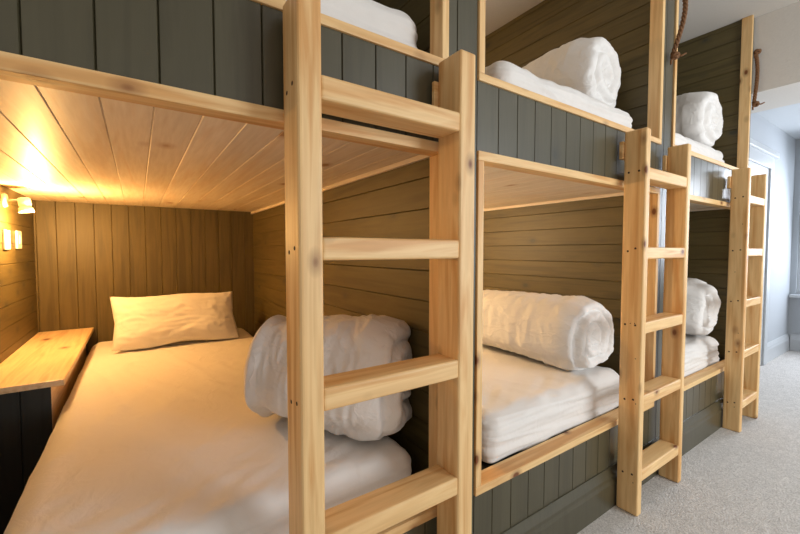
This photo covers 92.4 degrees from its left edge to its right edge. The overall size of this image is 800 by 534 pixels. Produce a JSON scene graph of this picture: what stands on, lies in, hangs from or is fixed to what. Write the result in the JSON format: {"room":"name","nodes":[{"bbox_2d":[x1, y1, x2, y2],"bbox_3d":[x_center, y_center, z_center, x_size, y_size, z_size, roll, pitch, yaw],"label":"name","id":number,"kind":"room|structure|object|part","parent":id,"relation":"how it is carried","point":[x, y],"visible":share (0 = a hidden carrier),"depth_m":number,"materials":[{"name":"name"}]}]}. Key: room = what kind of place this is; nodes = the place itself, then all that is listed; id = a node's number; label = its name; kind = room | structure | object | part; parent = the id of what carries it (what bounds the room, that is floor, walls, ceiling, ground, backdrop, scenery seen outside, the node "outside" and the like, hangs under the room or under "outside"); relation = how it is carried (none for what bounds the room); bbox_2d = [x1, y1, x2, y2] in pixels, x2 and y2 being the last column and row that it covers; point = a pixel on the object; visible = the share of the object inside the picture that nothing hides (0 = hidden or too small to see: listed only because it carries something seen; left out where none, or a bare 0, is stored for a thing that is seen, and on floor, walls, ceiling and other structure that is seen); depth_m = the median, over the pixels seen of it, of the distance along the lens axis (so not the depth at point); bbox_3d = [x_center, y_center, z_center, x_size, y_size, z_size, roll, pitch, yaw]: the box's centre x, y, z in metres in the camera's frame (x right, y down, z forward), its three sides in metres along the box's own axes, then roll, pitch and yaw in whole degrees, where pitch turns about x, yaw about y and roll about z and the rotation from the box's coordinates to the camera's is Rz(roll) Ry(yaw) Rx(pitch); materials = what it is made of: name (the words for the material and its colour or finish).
{"room":"dormitory","nodes":[
{"label":"dormitory","id":0,"kind":"room"},
{"bbox_2d":[485,0,799,43],"bbox_3d":[0.531,-1.458,0.758,4.401,0.050,5.150,-2,3,-34],"label":"ceiling","id":1,"kind":"structure","parent":0,"point":[703,16],"depth_m":2.25,"materials":[{"name":"paint"}]},
{"bbox_2d":[577,350,799,533],"bbox_3d":[1.521,0.959,1.537,6.800,0.050,5.150,-2,3,-34],"label":"floor","id":2,"kind":"structure","parent":0,"point":[747,481],"depth_m":1.65,"materials":[{"name":"grey carpet"}]},
{"bbox_2d":[0,327,93,533],"bbox_3d":[-1.593,0.650,1.750,0.241,0.546,1.110,-2,3,-34],"label":"bedside table","id":3,"kind":"object","parent":2,"relation":"on","point":[37,380],"visible":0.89,"depth_m":1.33,"materials":[{"name":"brown wood"}]},
{"bbox_3d":[-1.311,0.681,1.304,0.202,0.524,0.015,-2,3,-34],"label":"panel","id":4,"kind":"part","parent":3,"relation":"part of","materials":[{"name":"green paint"}]},
{"bbox_3d":[-1.593,0.389,1.739,0.241,0.022,1.110,-2,3,-34],"label":"shelf","id":5,"kind":"part","parent":3,"relation":"part of","materials":[{"name":"brown wood"}]},
{"bbox_3d":[-1.536,0.660,1.802,0.014,0.524,1.090,-2,3,-34],"label":"panel","id":6,"kind":"part","parent":3,"relation":"part of","materials":[{"name":"brown wood"}]},
{"bbox_2d":[0,0,477,533],"bbox_3d":[-1.043,-0.263,1.477,1.568,2.396,2.168,-2,3,-34],"label":"bunk bed","id":7,"kind":"object","parent":2,"relation":"on","point":[144,139],"visible":0.45,"depth_m":1.13,"materials":[{"name":"brown wood"}]},
{"bbox_2d":[2,229,10,249],"bbox_3d":[-1.683,-0.117,1.644,0.012,0.084,0.084,-2,3,-34],"label":"wall switch","id":8,"kind":"object","parent":7,"relation":"attached to","point":[6,233],"visible":1,"depth_m":1.63,"materials":[{"name":"white plastic"}]},
{"bbox_2d":[1,193,34,212],"bbox_3d":[-1.642,-0.274,1.653,0.097,0.080,0.060,-2,3,-34],"label":"reading lamp","id":9,"kind":"object","parent":7,"relation":"attached to","point":[24,203],"visible":1,"depth_m":1.65,"materials":[{"name":"white plastic"}]},
{"bbox_3d":[-1.676,-0.283,1.629,0.014,0.060,0.060,-2,3,-34],"label":"wall plate","id":10,"kind":"part","parent":9,"relation":"part of","materials":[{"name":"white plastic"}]},
{"bbox_2d":[15,231,21,248],"bbox_3d":[-1.796,-0.128,1.809,0.012,0.084,0.084,-2,3,-34],"label":"wall switch","id":11,"kind":"object","parent":7,"relation":"attached to","point":[18,235],"visible":1,"depth_m":1.79,"materials":[{"name":"white plastic"}]},
{"bbox_3d":[-1.539,-0.303,2.438,1.179,2.396,0.020,-2,3,-34],"label":"panel","id":12,"kind":"part","parent":7,"relation":"part of","materials":[{"name":"wood"}]},
{"bbox_2d":[4,328,411,533],"bbox_3d":[-0.881,0.535,1.645,0.870,0.160,2.069,-2,3,-34],"label":"mattress","id":13,"kind":"object","parent":7,"relation":"on","point":[164,439],"visible":0.84,"depth_m":0.99,"materials":[{"name":"white fabric"}]},
{"bbox_2d":[110,291,238,350],"bbox_3d":[-1.271,0.296,2.200,0.628,0.280,0.198,-2,3,-34],"label":"pillow","id":14,"kind":"object","parent":13,"relation":"on","point":[150,321],"visible":1,"depth_m":2.13,"materials":[{"name":"white fabric"}]},
{"bbox_2d":[244,314,411,440],"bbox_3d":[-0.210,0.310,1.199,0.504,0.334,0.382,1,2,13],"label":"duvet","id":15,"kind":"object","parent":13,"relation":"on","point":[350,343],"visible":0.59,"depth_m":1.06,"materials":[{"name":"white fabric"}]},
{"bbox_3d":[-0.349,-0.287,0.679,1.114,0.026,0.046,-2,3,-34],"label":"frame rail","id":16,"kind":"part","parent":7,"relation":"part of","materials":[{"name":"brown wood"}]},
{"bbox_3d":[-0.474,-0.349,1.888,0.013,0.015,2.083,-2,3,-34],"label":"cornice","id":17,"kind":"part","parent":7,"relation":"part of","materials":[{"name":"brown wood"}]},
{"bbox_3d":[-0.352,-0.497,0.674,1.114,0.021,0.056,-2,3,-34],"label":"opening frame","id":18,"kind":"part","parent":7,"relation":"part of","materials":[{"name":"brown wood"}]},
{"bbox_2d":[321,0,417,48],"bbox_3d":[-0.879,-0.611,1.598,0.901,0.170,2.070,-2,3,-34],"label":"mattress","id":19,"kind":"object","parent":7,"relation":"on","point":[370,15],"visible":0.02,"depth_m":0.92,"materials":[{"name":"white fabric"}]},
{"bbox_3d":[-0.352,0.647,0.722,1.114,0.024,0.056,-2,3,-34],"label":"opening frame","id":20,"kind":"part","parent":7,"relation":"part of","materials":[{"name":"brown wood"}]},
{"bbox_3d":[0.100,0.167,1.009,0.022,0.911,0.051,-2,3,-34],"label":"frame post","id":21,"kind":"part","parent":7,"relation":"part of","materials":[{"name":"brown wood"}]},
{"bbox_3d":[0.100,-0.980,0.961,0.022,0.920,0.051,-2,3,-34],"label":"frame post","id":22,"kind":"part","parent":7,"relation":"part of","materials":[{"name":"brown wood"}]},
{"bbox_2d":[283,0,474,533],"bbox_3d":[-0.025,0.235,0.837,0.428,1.452,0.092,-2,3,-34],"label":"ladder","id":23,"kind":"object","parent":2,"relation":"on","point":[309,94],"visible":1,"depth_m":0.78,"materials":[{"name":"brown wood"}]},
{"bbox_2d":[473,0,687,533],"bbox_3d":[0.105,-0.294,2.231,1.265,2.396,2.218,-2,3,-34],"label":"bunk bed","id":24,"kind":"object","parent":2,"relation":"on","point":[550,172],"depth_m":1.65,"materials":[{"name":"brown wood"}]},
{"bbox_3d":[0.207,0.164,1.082,0.022,0.911,0.051,-2,3,-34],"label":"frame post","id":25,"kind":"part","parent":24,"relation":"part of","materials":[{"name":"brown wood"}]},
{"bbox_3d":[0.207,-0.983,1.034,0.022,0.920,0.051,-2,3,-34],"label":"frame post","id":26,"kind":"part","parent":24,"relation":"part of","materials":[{"name":"brown wood"}]},
{"bbox_2d":[481,344,618,463],"bbox_3d":[0.067,0.502,2.295,0.896,0.172,2.064,-2,3,-34],"label":"mattress","id":27,"kind":"object","parent":24,"relation":"on","point":[527,402],"visible":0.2,"depth_m":1.46,"materials":[{"name":"white fabric"}]},
{"bbox_2d":[482,290,613,370],"bbox_3d":[0.602,0.277,1.948,0.369,0.319,0.835,-2,3,-34],"label":"duvet","id":28,"kind":"object","parent":27,"relation":"on","point":[573,332],"visible":0.77,"depth_m":1.66,"materials":[{"name":"white fabric"}]},
{"bbox_3d":[0.533,-0.378,2.576,0.013,0.015,2.083,-2,3,-34],"label":"cornice","id":29,"kind":"part","parent":24,"relation":"part of","materials":[{"name":"brown wood"}]},
{"bbox_2d":[485,61,632,127],"bbox_3d":[0.082,-0.631,2.256,0.885,0.154,2.070,-2,3,-34],"label":"mattress","id":30,"kind":"object","parent":24,"relation":"on","point":[511,73],"visible":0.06,"depth_m":1.33,"materials":[{"name":"white fabric"}]},
{"bbox_2d":[522,37,620,106],"bbox_3d":[0.726,-0.849,1.830,0.357,0.332,0.526,-2,3,-40],"label":"duvet","id":31,"kind":"object","parent":30,"relation":"on","point":[589,66],"visible":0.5,"depth_m":1.61,"materials":[{"name":"white fabric"}]},
{"bbox_3d":[0.654,0.619,1.410,1.108,0.024,0.056,-2,3,-34],"label":"opening frame","id":32,"kind":"part","parent":24,"relation":"part of","materials":[{"name":"brown wood"}]},
{"bbox_3d":[0.657,-0.316,1.367,1.108,0.026,0.046,-2,3,-34],"label":"frame rail","id":33,"kind":"part","parent":24,"relation":"part of","materials":[{"name":"brown wood"}]},
{"bbox_3d":[0.654,-0.526,1.362,1.108,0.021,0.056,-2,3,-34],"label":"opening frame","id":34,"kind":"part","parent":24,"relation":"part of","materials":[{"name":"brown wood"}]},
{"bbox_3d":[0.716,0.863,1.425,1.218,0.152,0.018,-2,3,-34],"label":"skirting","id":35,"kind":"part","parent":24,"relation":"part of","materials":[{"name":"grey wood"}]},
{"bbox_3d":[1.104,0.139,1.695,0.022,0.911,0.051,-2,3,-34],"label":"frame post","id":36,"kind":"part","parent":24,"relation":"part of","materials":[{"name":"brown wood"}]},
{"bbox_3d":[1.104,-1.009,1.647,0.022,0.920,0.051,-2,3,-34],"label":"frame post","id":37,"kind":"part","parent":24,"relation":"part of","materials":[{"name":"brown wood"}]},
{"bbox_3d":[1.194,-1.069,1.639,0.037,0.386,0.064,-2,3,-34],"label":"rope handle","id":38,"kind":"part","parent":24,"relation":"part of","materials":[{"name":"brown fabric"}]},
{"bbox_2d":[616,127,690,515],"bbox_3d":[1.023,0.211,1.553,0.413,1.442,0.092,-2,3,-34],"label":"ladder","id":39,"kind":"object","parent":2,"relation":"on","point":[635,464],"visible":1,"depth_m":1.47,"materials":[{"name":"brown wood"}]},
{"bbox_2d":[671,0,764,455],"bbox_3d":[1.068,-0.322,2.894,1.164,2.396,2.211,-2,3,-34],"label":"bunk bed","id":40,"kind":"object","parent":2,"relation":"on","point":[719,61],"depth_m":2.36,"materials":[{"name":"brown wood"}]},
{"bbox_3d":[1.215,-1.012,1.723,0.022,0.920,0.051,-2,3,-34],"label":"frame post","id":41,"kind":"part","parent":40,"relation":"part of","materials":[{"name":"brown wood"}]},
{"bbox_2d":[675,133,724,162],"bbox_3d":[1.025,-0.656,2.900,0.821,0.150,2.066,-2,3,-34],"label":"mattress","id":42,"kind":"object","parent":40,"relation":"on","point":[697,147],"visible":0.06,"depth_m":2.06,"materials":[{"name":"white fabric"}]},
{"bbox_2d":[675,92,722,146],"bbox_3d":[1.624,-0.882,2.480,0.398,0.344,0.696,-2,3,-34],"label":"duvet","id":43,"kind":"object","parent":42,"relation":"on","point":[699,118],"visible":0.38,"depth_m":2.17,"materials":[{"name":"white fabric"}]},
{"bbox_2d":[684,334,719,376],"bbox_3d":[1.040,0.475,2.957,0.858,0.170,2.073,-2,3,-34],"label":"mattress","id":44,"kind":"object","parent":40,"relation":"on","point":[701,351],"visible":0.16,"depth_m":2.19,"materials":[{"name":"white fabric"}]},
{"bbox_2d":[686,278,720,334],"bbox_3d":[1.661,0.237,2.550,0.380,0.353,0.690,-2,3,-34],"label":"duvet","id":45,"kind":"object","parent":44,"relation":"on","point":[703,304],"visible":0.23,"depth_m":2.24,"materials":[{"name":"white fabric"}]},
{"bbox_3d":[1.679,0.835,2.084,1.108,0.152,0.018,-2,3,-34],"label":"skirting","id":46,"kind":"part","parent":40,"relation":"part of","materials":[{"name":"grey wood"}]},
{"bbox_3d":[1.649,0.590,2.090,1.076,0.024,0.056,-2,3,-34],"label":"opening frame","id":47,"kind":"part","parent":40,"relation":"part of","materials":[{"name":"brown wood"}]},
{"bbox_3d":[1.649,-0.554,2.042,1.076,0.021,0.056,-2,3,-34],"label":"opening frame","id":48,"kind":"part","parent":40,"relation":"part of","materials":[{"name":"brown wood"}]},
{"bbox_3d":[1.478,-0.405,3.223,0.013,0.015,2.083,-2,3,-34],"label":"cornice","id":49,"kind":"part","parent":40,"relation":"part of","materials":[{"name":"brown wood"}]},
{"bbox_3d":[1.651,-0.345,2.047,1.076,0.026,0.046,-2,3,-34],"label":"frame rail","id":50,"kind":"part","parent":40,"relation":"part of","materials":[{"name":"brown wood"}]},
{"bbox_3d":[2.085,-1.037,2.318,0.022,0.920,0.051,-2,3,-34],"label":"frame post","id":51,"kind":"part","parent":40,"relation":"part of","materials":[{"name":"brown wood"}]},
{"bbox_3d":[2.141,-1.122,2.290,0.037,0.357,0.057,-2,3,-34],"label":"rope handle","id":52,"kind":"part","parent":40,"relation":"part of","materials":[{"name":"brown fabric"}]},
{"bbox_2d":[722,167,767,431],"bbox_3d":[1.971,0.183,2.201,0.348,1.442,0.092,-2,3,-34],"label":"ladder","id":53,"kind":"object","parent":2,"relation":"on","point":[748,200],"visible":1,"depth_m":2.13,"materials":[{"name":"brown wood"}]},
{"bbox_2d":[750,113,795,342],"bbox_3d":[2.972,-0.197,3.228,2.342,2.118,0.060,-2,3,-34],"label":"wall","id":54,"kind":"structure","parent":0,"point":[763,131],"depth_m":3.58,"materials":[{"name":"white paint"}]},
{"bbox_2d":[749,161,768,364],"bbox_3d":[2.626,0.024,2.953,1.265,1.692,0.013,-2,3,-34],"label":"door","id":55,"kind":"structure","parent":54,"relation":"in","point":[756,169],"depth_m":3.27,"materials":[{"name":"white paint"}]},
{"bbox_2d":[749,138,779,365],"bbox_3d":[2.660,-0.048,2.957,1.510,1.842,0.045,-2,3,-34],"label":"trim","id":56,"kind":"structure","parent":54,"relation":"attached to","point":[760,154],"depth_m":3.29,"materials":[{"name":"white paint"}]},
{"bbox_2d":[767,333,788,362],"bbox_3d":[3.567,0.762,3.628,0.815,0.168,0.018,-2,3,-34],"label":"baseboard","id":57,"kind":"structure","parent":54,"relation":"attached to","point":[777,347],"depth_m":3.61,"materials":[{"name":"white paint"}]},
{"bbox_2d":[751,1,799,113],"bbox_3d":[3.091,-1.257,1.312,0.438,0.498,3.159,-2,3,-34],"label":"wall header","id":58,"kind":"structure","parent":0,"point":[777,32],"depth_m":2.25,"materials":[{"name":"paint"}]},
{"bbox_2d":[756,103,799,138],"bbox_3d":[4.081,-1.210,1.992,1.959,0.050,3.160,-2,3,-34],"label":"ceiling","id":59,"kind":"structure","parent":0,"point":[786,118],"depth_m":3.17,"materials":[{"name":"white paint"}]},
{"bbox_2d":[788,139,799,346],"bbox_3d":[4.848,-0.169,2.562,0.100,2.118,3.160,-2,3,-34],"label":"wall","id":60,"kind":"structure","parent":0,"point":[794,303],"depth_m":3.81,"materials":[{"name":"white paint"}]},
{"bbox_2d":[789,226,799,297],"bbox_3d":[4.242,-0.411,3.349,0.140,1.460,1.140,-2,3,-34],"label":"window","id":61,"kind":"structure","parent":60,"relation":"in","point":[797,295],"depth_m":3.81,"materials":[{"name":"white paint"}]},
{"bbox_3d":[4.225,0.304,3.368,0.100,0.030,1.140,-2,3,-34],"label":"sill","id":62,"kind":"part","parent":61,"relation":"part of","materials":[{"name":"white paint"}]},
{"bbox_3d":[4.282,-0.427,3.379,0.040,1.430,1.065,-2,3,-34],"label":"frame","id":63,"kind":"part","parent":61,"relation":"part of","materials":[{"name":"white paint"}]},
{"bbox_2d":[789,334,799,351],"bbox_3d":[4.777,0.805,2.602,0.018,0.168,3.040,-2,3,-34],"label":"baseboard","id":64,"kind":"structure","parent":60,"relation":"attached to","point":[794,338],"depth_m":3.82,"materials":[{"name":"white paint"}]}
]}

